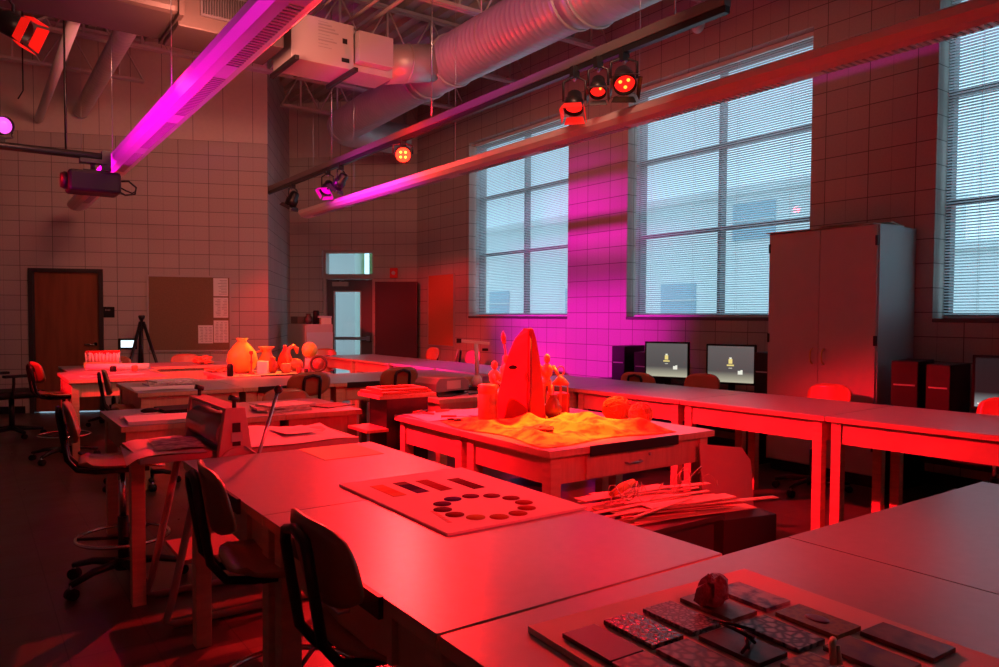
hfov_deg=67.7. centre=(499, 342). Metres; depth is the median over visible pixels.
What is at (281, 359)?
decanter
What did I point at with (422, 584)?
work table
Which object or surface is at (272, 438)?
paper
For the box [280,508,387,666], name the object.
chair
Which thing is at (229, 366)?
flask
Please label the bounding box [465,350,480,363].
chair
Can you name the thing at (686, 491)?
wood strip
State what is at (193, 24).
duct
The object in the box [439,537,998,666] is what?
work table
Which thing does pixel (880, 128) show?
wall
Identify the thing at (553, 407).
vase
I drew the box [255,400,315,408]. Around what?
magazine
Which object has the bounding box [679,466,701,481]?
wire offcut
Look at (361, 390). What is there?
stretcher
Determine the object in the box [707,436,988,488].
baseboard
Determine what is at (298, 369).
cup
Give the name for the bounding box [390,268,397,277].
fire alarm
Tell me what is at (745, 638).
twig
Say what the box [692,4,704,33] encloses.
ceiling sensor
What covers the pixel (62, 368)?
work table
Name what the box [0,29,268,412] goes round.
wall
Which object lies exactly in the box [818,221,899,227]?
poster board
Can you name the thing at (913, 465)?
computer desk
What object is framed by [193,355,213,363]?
bundle
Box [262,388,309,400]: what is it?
chair
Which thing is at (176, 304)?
board
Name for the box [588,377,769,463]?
computer desk
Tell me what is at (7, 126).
lamp
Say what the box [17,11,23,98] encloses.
conduit
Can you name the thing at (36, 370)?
chair
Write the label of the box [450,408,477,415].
paper
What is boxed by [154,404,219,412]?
laptop
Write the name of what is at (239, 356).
vase
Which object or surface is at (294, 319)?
cardboard box
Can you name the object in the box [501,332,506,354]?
paintbrush
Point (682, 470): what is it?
wire offcut
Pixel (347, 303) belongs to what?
building
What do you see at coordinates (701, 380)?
chair
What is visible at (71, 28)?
vent pipe
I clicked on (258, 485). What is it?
work table
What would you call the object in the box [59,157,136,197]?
stage light
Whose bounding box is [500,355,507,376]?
mannequin
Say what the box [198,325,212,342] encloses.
sheet
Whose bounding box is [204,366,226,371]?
bundle
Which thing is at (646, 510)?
wood strip
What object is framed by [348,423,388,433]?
shelf
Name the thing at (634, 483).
wire offcut
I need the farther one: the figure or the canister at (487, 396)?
the figure
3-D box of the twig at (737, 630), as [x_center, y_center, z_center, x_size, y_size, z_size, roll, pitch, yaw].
[0.425,0.516,1.336,0.009,0.007,0.076,-1,2,-31]
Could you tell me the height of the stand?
0.885 m
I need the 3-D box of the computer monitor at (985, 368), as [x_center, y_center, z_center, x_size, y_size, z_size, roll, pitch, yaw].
[3.562,0.336,5.175,0.470,0.485,0.240,2,2,36]
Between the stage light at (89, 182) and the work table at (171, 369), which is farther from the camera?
the work table at (171, 369)
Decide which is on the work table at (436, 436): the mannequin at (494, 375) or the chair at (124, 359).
the mannequin at (494, 375)
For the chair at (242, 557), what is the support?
on the floor
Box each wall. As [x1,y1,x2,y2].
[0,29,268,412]
[267,59,289,368]
[289,97,416,353]
[417,0,998,480]
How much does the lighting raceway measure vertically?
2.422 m
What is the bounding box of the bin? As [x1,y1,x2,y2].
[509,476,561,491]
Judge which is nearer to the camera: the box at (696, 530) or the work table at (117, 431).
the box at (696, 530)
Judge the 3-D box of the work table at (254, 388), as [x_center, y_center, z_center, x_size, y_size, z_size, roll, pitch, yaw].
[-2.099,0.736,6.838,0.795,0.770,1.062,-1,2,-35]
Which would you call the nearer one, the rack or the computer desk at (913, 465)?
the computer desk at (913, 465)
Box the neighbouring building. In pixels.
[486,175,998,312]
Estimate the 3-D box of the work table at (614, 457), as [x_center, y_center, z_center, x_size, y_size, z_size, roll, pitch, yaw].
[0.475,0.849,3.975,1.140,0.770,0.757,-1,2,-35]
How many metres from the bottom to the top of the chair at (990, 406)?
0.845 m
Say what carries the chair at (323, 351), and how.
on the floor
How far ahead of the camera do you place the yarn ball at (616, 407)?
4.22 m
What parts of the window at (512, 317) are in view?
sill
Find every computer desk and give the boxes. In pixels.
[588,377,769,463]
[885,412,998,494]
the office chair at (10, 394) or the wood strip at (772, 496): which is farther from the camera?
the office chair at (10, 394)
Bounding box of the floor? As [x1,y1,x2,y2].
[0,399,955,666]
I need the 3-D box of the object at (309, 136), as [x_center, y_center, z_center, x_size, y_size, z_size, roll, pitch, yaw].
[-2.628,-3.815,13.296,2.398,0.970,0.012,1,2,9]
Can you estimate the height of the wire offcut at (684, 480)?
0.062 m
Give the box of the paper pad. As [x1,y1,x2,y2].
[849,223,903,226]
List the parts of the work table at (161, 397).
leg, leg, leg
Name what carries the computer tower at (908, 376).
on the computer desk at (913, 465)
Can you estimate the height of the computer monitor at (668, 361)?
0.485 m
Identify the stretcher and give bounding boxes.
[360,387,430,394]
[366,384,427,391]
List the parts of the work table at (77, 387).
leg, leg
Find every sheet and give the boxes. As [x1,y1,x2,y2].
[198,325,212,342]
[213,278,227,295]
[213,298,227,317]
[214,320,227,342]
[766,223,874,234]
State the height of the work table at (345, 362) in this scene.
0.766 m
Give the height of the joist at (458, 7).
0.580 m
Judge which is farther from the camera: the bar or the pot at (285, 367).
the pot at (285, 367)
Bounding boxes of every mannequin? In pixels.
[489,361,501,393]
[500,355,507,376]
[540,354,565,414]
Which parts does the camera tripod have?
leg, leg, leg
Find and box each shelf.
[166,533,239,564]
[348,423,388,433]
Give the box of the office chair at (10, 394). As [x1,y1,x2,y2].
[0,371,46,438]
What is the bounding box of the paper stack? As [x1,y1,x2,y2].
[124,412,186,424]
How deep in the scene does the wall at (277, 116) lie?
11.93 m
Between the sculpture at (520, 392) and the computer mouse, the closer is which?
the sculpture at (520, 392)
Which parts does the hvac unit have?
casing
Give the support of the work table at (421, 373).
on the floor
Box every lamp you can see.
[0,0,48,54]
[0,116,14,141]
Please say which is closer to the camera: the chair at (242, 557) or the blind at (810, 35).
the chair at (242, 557)
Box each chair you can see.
[26,361,100,465]
[55,401,188,600]
[86,356,131,426]
[97,370,180,492]
[171,354,197,361]
[185,460,352,666]
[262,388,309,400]
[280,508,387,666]
[287,372,329,398]
[315,348,336,371]
[362,367,417,401]
[426,347,438,359]
[454,349,461,361]
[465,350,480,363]
[621,372,655,382]
[667,373,719,470]
[772,383,852,497]
[977,397,998,483]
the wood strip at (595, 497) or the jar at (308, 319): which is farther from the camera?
the jar at (308, 319)
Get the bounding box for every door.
[27,268,104,412]
[323,250,373,373]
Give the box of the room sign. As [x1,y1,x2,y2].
[103,307,114,317]
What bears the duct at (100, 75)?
attached to the duct at (193, 24)
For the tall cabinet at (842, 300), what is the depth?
6.20 m
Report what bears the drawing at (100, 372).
on the work table at (77, 387)
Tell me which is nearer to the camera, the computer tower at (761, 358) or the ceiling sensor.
the computer tower at (761, 358)
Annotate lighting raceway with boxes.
[268,0,730,211]
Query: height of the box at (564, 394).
0.125 m
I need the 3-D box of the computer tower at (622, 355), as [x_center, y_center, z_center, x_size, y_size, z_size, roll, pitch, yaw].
[1.455,0.244,8.414,0.170,0.420,0.423,2,3,42]
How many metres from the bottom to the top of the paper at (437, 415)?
0.007 m
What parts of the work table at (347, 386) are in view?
leg, drawer, leg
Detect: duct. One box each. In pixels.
[0,0,283,64]
[73,30,135,117]
[327,0,660,153]
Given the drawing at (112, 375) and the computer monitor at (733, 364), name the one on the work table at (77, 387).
the drawing at (112, 375)
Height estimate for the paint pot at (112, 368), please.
0.060 m
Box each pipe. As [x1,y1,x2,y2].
[34,21,80,122]
[293,0,403,78]
[312,0,331,15]
[344,0,378,23]
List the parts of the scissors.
handle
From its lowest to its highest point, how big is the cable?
0.039 m
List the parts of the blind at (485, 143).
rail, head rail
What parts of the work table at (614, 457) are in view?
leg, leg, leg, drawer, handle, leg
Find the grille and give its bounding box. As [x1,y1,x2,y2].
[200,0,246,21]
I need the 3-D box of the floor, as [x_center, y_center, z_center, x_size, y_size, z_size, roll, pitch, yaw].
[-2.281,1.224,5.302,11.600,0.100,18.800,-1,2,-35]
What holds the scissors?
on the cloth
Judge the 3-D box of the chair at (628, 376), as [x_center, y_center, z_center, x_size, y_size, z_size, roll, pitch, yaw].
[1.465,0.700,7.317,0.597,0.845,0.599,2,3,39]
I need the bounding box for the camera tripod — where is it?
[118,315,157,403]
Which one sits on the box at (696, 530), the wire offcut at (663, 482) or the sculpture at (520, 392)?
the wire offcut at (663, 482)
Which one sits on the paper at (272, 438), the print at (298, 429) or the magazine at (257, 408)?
the print at (298, 429)
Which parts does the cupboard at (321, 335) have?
door, panel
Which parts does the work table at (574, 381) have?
leg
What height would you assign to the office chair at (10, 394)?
1.123 m
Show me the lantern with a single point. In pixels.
(558, 382)
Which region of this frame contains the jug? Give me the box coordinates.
[256,346,274,360]
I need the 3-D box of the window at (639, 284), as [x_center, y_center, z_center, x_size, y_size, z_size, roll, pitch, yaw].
[2.352,-1.621,8.080,0.300,2.760,2.400,-1,2,-35]
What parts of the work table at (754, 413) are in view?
leg, leg, leg, leg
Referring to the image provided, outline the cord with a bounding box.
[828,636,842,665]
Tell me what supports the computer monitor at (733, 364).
on the computer desk at (763, 459)
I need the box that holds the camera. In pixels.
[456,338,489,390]
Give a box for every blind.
[475,114,568,315]
[634,31,813,316]
[942,0,998,317]
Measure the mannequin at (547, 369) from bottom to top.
0.368 m
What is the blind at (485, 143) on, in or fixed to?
attached to the window at (512, 317)
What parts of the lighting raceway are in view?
stage lamp, barn door, stage lamp, barn door, barn door, stage lamp, stage lamp, stage lamp, barn door, stage lamp, barn door, stage lamp, barn door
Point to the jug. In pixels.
(266, 351)
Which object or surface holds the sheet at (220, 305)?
attached to the board at (176, 304)
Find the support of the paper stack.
on the work table at (117, 431)
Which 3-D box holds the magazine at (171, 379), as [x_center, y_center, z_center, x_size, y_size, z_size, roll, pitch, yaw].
[-2.842,0.330,6.478,0.260,0.012,0.360,2,3,44]
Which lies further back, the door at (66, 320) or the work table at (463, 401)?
the door at (66, 320)
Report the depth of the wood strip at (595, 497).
3.08 m
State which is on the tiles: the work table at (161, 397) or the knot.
the knot
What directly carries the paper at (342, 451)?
on the work table at (258, 485)
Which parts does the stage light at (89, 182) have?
casing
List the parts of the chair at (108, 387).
backrest, seat, leg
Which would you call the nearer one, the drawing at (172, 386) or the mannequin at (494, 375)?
the mannequin at (494, 375)
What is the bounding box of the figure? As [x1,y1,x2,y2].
[285,344,302,370]
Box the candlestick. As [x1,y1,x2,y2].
[248,351,254,373]
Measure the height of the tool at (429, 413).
0.014 m
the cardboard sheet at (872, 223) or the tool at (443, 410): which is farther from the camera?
the cardboard sheet at (872, 223)
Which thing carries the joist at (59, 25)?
attached to the ceiling
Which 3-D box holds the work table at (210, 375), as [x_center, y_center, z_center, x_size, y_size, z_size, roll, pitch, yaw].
[-2.449,0.698,7.883,1.100,0.770,0.812,-1,2,-35]
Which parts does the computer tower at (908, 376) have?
panel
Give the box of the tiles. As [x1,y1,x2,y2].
[562,582,955,666]
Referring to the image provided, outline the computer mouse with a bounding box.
[141,408,158,412]
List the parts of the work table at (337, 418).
leg, leg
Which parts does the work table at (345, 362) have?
leg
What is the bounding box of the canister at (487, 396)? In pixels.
[478,384,497,419]
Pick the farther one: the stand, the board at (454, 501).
the stand
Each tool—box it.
[417,412,433,414]
[435,409,456,411]
[441,415,466,417]
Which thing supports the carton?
on the work table at (210, 375)
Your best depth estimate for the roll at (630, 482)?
3.06 m
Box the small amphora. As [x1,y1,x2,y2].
[269,357,277,372]
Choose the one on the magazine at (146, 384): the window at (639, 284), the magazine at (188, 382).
the magazine at (188, 382)
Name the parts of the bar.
hanger rod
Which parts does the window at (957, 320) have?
sill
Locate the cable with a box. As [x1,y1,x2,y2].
[436,392,478,396]
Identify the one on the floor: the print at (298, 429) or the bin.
the bin
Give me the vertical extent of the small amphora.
0.160 m
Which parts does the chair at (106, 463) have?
backrest, leg, leg, seat, post, leg, leg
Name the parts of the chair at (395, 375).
backrest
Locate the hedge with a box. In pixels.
[369,253,371,273]
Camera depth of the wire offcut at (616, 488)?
2.87 m
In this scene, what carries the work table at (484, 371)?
on the floor
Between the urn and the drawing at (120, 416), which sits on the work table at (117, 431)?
the drawing at (120, 416)
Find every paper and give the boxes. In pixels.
[248,423,348,446]
[299,443,383,459]
[404,411,470,421]
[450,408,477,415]
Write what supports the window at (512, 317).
in the wall at (880, 128)
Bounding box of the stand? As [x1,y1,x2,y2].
[348,391,435,459]
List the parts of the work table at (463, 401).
leg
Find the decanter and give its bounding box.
[277,345,291,369]
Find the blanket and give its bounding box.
[120,436,207,465]
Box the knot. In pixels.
[693,573,728,607]
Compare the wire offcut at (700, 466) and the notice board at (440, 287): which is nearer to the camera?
the wire offcut at (700, 466)
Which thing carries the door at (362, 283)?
in the wall at (387, 226)
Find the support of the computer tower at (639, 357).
on the computer desk at (763, 459)
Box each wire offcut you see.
[608,483,636,502]
[610,488,635,505]
[614,481,639,500]
[623,482,641,496]
[637,482,663,501]
[671,470,690,483]
[673,480,690,494]
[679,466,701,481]
[701,474,717,487]
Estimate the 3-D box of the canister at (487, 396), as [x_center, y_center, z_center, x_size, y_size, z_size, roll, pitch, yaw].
[-0.066,0.340,4.212,0.110,0.205,0.110,-1,2,-35]
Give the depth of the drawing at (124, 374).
7.45 m
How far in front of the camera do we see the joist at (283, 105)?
11.81 m
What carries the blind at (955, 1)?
attached to the window at (957, 320)
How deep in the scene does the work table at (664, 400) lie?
5.99 m
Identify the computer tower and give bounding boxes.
[612,345,644,379]
[634,351,664,383]
[754,352,767,393]
[891,358,933,408]
[925,362,970,412]
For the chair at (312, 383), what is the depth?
5.99 m
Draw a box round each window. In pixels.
[468,119,567,318]
[626,38,812,320]
[932,0,998,322]
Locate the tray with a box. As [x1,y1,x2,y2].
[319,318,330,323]
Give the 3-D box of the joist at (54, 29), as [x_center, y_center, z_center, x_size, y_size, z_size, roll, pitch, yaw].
[-4.851,-3.851,8.681,10.618,0.580,0.100,-1,2,-35]
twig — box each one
[713,619,755,631]
[719,623,753,639]
[735,627,755,643]
[740,636,755,653]
[743,629,749,649]
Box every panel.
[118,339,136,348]
[375,281,417,357]
[698,444,753,505]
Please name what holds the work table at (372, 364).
on the floor
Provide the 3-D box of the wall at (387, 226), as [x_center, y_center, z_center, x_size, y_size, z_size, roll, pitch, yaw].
[-2.610,-1.767,13.541,2.398,5.300,0.340,1,2,9]
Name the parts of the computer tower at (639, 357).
panel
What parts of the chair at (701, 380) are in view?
backrest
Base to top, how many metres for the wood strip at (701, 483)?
0.004 m
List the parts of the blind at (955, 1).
rail, ladder cord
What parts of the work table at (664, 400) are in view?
leg, leg, leg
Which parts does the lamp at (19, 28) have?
barn door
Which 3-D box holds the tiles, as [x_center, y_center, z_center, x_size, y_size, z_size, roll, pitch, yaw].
[0.461,0.541,1.348,0.552,0.012,0.430,-1,2,-33]
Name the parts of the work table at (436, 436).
leg, leg, leg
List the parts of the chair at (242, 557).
backrest, seat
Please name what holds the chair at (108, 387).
on the floor
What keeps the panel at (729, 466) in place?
on the crate
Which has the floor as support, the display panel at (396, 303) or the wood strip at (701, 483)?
the display panel at (396, 303)
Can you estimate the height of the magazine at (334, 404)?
0.006 m
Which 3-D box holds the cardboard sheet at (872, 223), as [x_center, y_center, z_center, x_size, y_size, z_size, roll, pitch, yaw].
[2.902,-0.966,6.482,0.560,0.006,0.950,-1,3,-39]
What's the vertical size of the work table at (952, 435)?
0.766 m
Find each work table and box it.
[57,370,168,460]
[58,366,156,443]
[100,402,284,550]
[116,379,242,490]
[150,361,256,378]
[183,442,452,666]
[204,368,331,378]
[211,375,333,450]
[247,398,361,449]
[263,500,721,666]
[322,354,401,406]
[328,372,380,442]
[353,357,438,407]
[367,370,482,441]
[390,361,490,369]
[394,404,607,502]
[428,389,498,465]
[436,366,545,403]
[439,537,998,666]
[460,416,714,500]
[498,375,644,408]
[574,383,750,493]
[680,393,891,529]
[788,482,998,594]
[825,406,998,524]
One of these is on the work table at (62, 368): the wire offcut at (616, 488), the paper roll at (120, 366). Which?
the paper roll at (120, 366)
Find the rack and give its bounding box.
[84,350,121,367]
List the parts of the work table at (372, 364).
leg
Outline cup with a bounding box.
[296,367,301,372]
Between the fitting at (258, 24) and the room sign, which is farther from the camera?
the room sign
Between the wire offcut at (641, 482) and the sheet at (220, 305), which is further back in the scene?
the sheet at (220, 305)
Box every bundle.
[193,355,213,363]
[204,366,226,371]
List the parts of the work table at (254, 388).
leg, drawer, leg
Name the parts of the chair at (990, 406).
backrest, post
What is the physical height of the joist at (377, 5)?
0.580 m
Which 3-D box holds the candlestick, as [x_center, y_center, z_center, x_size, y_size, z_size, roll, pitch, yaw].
[-2.536,0.206,7.613,0.070,0.235,0.070,-1,2,-35]
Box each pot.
[110,366,116,371]
[131,365,137,370]
[280,363,290,372]
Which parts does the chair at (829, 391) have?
leg, leg, post, backrest, leg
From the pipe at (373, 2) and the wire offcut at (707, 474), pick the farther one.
the pipe at (373, 2)
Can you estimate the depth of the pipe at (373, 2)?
7.66 m
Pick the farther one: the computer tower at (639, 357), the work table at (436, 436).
the computer tower at (639, 357)
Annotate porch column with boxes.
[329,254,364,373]
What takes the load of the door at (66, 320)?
in the wall at (198, 207)
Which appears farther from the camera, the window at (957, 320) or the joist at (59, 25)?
the joist at (59, 25)
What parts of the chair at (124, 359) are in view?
leg, post, backrest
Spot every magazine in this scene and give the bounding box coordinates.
[142,383,193,386]
[145,378,199,382]
[147,381,194,384]
[250,405,305,410]
[252,407,311,413]
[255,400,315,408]
[309,402,354,407]
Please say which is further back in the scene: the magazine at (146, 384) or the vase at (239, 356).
the vase at (239, 356)
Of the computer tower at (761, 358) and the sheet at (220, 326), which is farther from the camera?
the sheet at (220, 326)
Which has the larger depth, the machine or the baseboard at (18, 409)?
the baseboard at (18, 409)
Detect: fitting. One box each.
[67,0,321,210]
[298,0,998,217]
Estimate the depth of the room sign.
10.45 m
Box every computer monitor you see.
[645,341,689,384]
[706,344,756,390]
[971,355,998,408]
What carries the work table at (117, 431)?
on the floor
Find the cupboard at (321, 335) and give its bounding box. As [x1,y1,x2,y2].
[288,324,332,373]
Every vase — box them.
[227,338,257,372]
[545,394,561,418]
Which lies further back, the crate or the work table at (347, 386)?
the work table at (347, 386)
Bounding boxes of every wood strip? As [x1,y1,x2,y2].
[574,484,668,501]
[584,494,713,511]
[588,482,710,494]
[606,500,717,516]
[625,495,777,511]
[636,491,694,494]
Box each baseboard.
[0,404,110,413]
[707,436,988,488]
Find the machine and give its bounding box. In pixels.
[414,375,468,395]
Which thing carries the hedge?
on the ground
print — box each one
[148,436,205,450]
[269,425,320,433]
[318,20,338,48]
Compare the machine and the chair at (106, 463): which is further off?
the machine
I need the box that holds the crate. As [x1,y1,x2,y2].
[714,508,775,555]
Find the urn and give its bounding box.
[313,310,318,323]
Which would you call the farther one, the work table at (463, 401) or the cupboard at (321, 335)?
the cupboard at (321, 335)
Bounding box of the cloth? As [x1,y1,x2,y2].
[441,411,675,447]
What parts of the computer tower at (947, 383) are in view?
panel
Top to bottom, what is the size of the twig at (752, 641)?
0.007 m
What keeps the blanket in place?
on the press
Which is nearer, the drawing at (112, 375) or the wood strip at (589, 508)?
the wood strip at (589, 508)
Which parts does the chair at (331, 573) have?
backrest, seat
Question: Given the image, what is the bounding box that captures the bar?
[0,20,110,171]
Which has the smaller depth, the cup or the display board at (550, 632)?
the display board at (550, 632)
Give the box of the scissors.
[447,416,469,420]
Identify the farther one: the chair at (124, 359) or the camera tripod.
the camera tripod
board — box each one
[146,275,231,351]
[339,467,586,535]
[427,273,454,346]
[528,569,998,666]
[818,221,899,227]
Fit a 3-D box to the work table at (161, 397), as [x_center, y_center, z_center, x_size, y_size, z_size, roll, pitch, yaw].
[-2.754,0.750,6.379,0.795,0.766,1.050,-1,2,-35]
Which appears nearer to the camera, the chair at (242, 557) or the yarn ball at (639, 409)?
the chair at (242, 557)
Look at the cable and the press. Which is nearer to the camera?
the press
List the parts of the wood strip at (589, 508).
wood strip, wood strip, wood strip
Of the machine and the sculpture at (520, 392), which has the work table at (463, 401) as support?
the machine
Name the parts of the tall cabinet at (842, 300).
door, handle, handle, door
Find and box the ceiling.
[0,0,501,103]
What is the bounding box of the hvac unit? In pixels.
[270,14,437,89]
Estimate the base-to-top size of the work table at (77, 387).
0.766 m
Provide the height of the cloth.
0.077 m
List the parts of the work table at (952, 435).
leg, leg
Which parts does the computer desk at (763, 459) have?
panel, panel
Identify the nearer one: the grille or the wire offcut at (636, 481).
the wire offcut at (636, 481)
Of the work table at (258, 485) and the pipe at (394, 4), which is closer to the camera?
the work table at (258, 485)
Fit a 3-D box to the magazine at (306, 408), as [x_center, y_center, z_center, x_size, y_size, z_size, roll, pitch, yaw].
[-1.389,0.424,4.753,0.300,0.012,0.220,-2,3,-43]
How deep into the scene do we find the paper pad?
6.13 m
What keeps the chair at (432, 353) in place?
on the floor
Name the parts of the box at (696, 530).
wood strip, wood strip, wood strip, wood strip, wood strip, wood strip, wood strip, wood strip, wood strip, wood strip, wood strip, wood strip, wood strip, wood strip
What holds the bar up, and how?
hanging from the duct at (193, 24)
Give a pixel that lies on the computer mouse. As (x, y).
(146, 410)
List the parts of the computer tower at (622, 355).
panel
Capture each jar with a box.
[304,314,312,323]
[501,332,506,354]
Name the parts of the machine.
panel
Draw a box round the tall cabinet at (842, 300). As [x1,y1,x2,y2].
[765,224,915,487]
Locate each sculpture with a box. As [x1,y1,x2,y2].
[310,355,326,371]
[497,328,545,418]
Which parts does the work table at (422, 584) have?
leg, handle, drawer, leg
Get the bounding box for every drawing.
[78,374,114,377]
[91,372,123,373]
[111,373,144,375]
[118,412,168,418]
[131,385,194,390]
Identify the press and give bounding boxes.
[122,384,358,627]
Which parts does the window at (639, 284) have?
sill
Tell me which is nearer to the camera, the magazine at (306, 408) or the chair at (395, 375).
the magazine at (306, 408)
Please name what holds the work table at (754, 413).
on the floor
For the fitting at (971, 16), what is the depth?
4.46 m
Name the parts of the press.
frame, stand frame, frame, stand frame, crank handle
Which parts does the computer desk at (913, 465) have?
panel, panel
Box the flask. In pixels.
[227,364,232,375]
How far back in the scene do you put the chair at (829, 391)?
5.91 m
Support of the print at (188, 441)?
on the blanket
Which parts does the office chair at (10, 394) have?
armrest, leg, post, armrest, seat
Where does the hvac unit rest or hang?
attached to the spiral duct at (508, 31)
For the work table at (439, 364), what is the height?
0.766 m
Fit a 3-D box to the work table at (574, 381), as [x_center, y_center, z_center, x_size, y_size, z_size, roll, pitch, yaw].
[0.644,0.745,7.035,0.930,0.766,1.092,-1,3,-39]
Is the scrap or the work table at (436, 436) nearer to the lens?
the scrap
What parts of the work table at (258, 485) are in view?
leg, drawer, leg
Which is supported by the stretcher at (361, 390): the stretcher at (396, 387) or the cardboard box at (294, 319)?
the stretcher at (396, 387)
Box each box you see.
[291,316,312,323]
[547,392,569,412]
[577,487,756,550]
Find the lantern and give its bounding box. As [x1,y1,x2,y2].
[552,366,568,413]
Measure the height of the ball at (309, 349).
0.166 m
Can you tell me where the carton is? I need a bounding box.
[257,361,268,373]
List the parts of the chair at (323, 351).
backrest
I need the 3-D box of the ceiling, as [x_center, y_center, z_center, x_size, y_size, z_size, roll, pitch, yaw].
[-2.031,-4.089,4.907,11.720,0.150,18.200,-1,2,-35]
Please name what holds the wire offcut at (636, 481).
on the box at (696, 530)
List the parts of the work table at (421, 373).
leg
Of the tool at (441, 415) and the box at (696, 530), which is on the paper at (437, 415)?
the tool at (441, 415)
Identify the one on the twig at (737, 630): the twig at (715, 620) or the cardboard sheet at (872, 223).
the twig at (715, 620)
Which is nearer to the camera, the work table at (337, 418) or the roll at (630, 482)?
the roll at (630, 482)
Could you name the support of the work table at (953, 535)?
on the floor
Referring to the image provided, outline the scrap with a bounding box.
[521,424,553,430]
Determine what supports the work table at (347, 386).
on the floor
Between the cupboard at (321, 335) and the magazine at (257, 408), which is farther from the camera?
the cupboard at (321, 335)
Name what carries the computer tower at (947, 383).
on the computer desk at (913, 465)
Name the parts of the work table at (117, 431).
leg, leg, leg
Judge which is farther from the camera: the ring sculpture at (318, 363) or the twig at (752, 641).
the ring sculpture at (318, 363)
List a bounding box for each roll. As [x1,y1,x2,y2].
[85,363,149,369]
[609,479,635,496]
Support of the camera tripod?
on the floor
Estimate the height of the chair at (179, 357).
0.845 m
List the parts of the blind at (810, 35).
rail, head rail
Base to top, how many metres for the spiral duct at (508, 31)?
1.299 m
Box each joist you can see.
[0,14,144,83]
[19,11,462,108]
[280,80,417,125]
[324,0,524,83]
[419,0,606,48]
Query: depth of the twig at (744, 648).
1.29 m
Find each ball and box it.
[302,342,317,357]
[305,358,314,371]
[602,396,631,418]
[628,402,652,420]
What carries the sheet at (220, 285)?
attached to the board at (176, 304)
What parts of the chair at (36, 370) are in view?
backrest, leg, leg, seat, post, leg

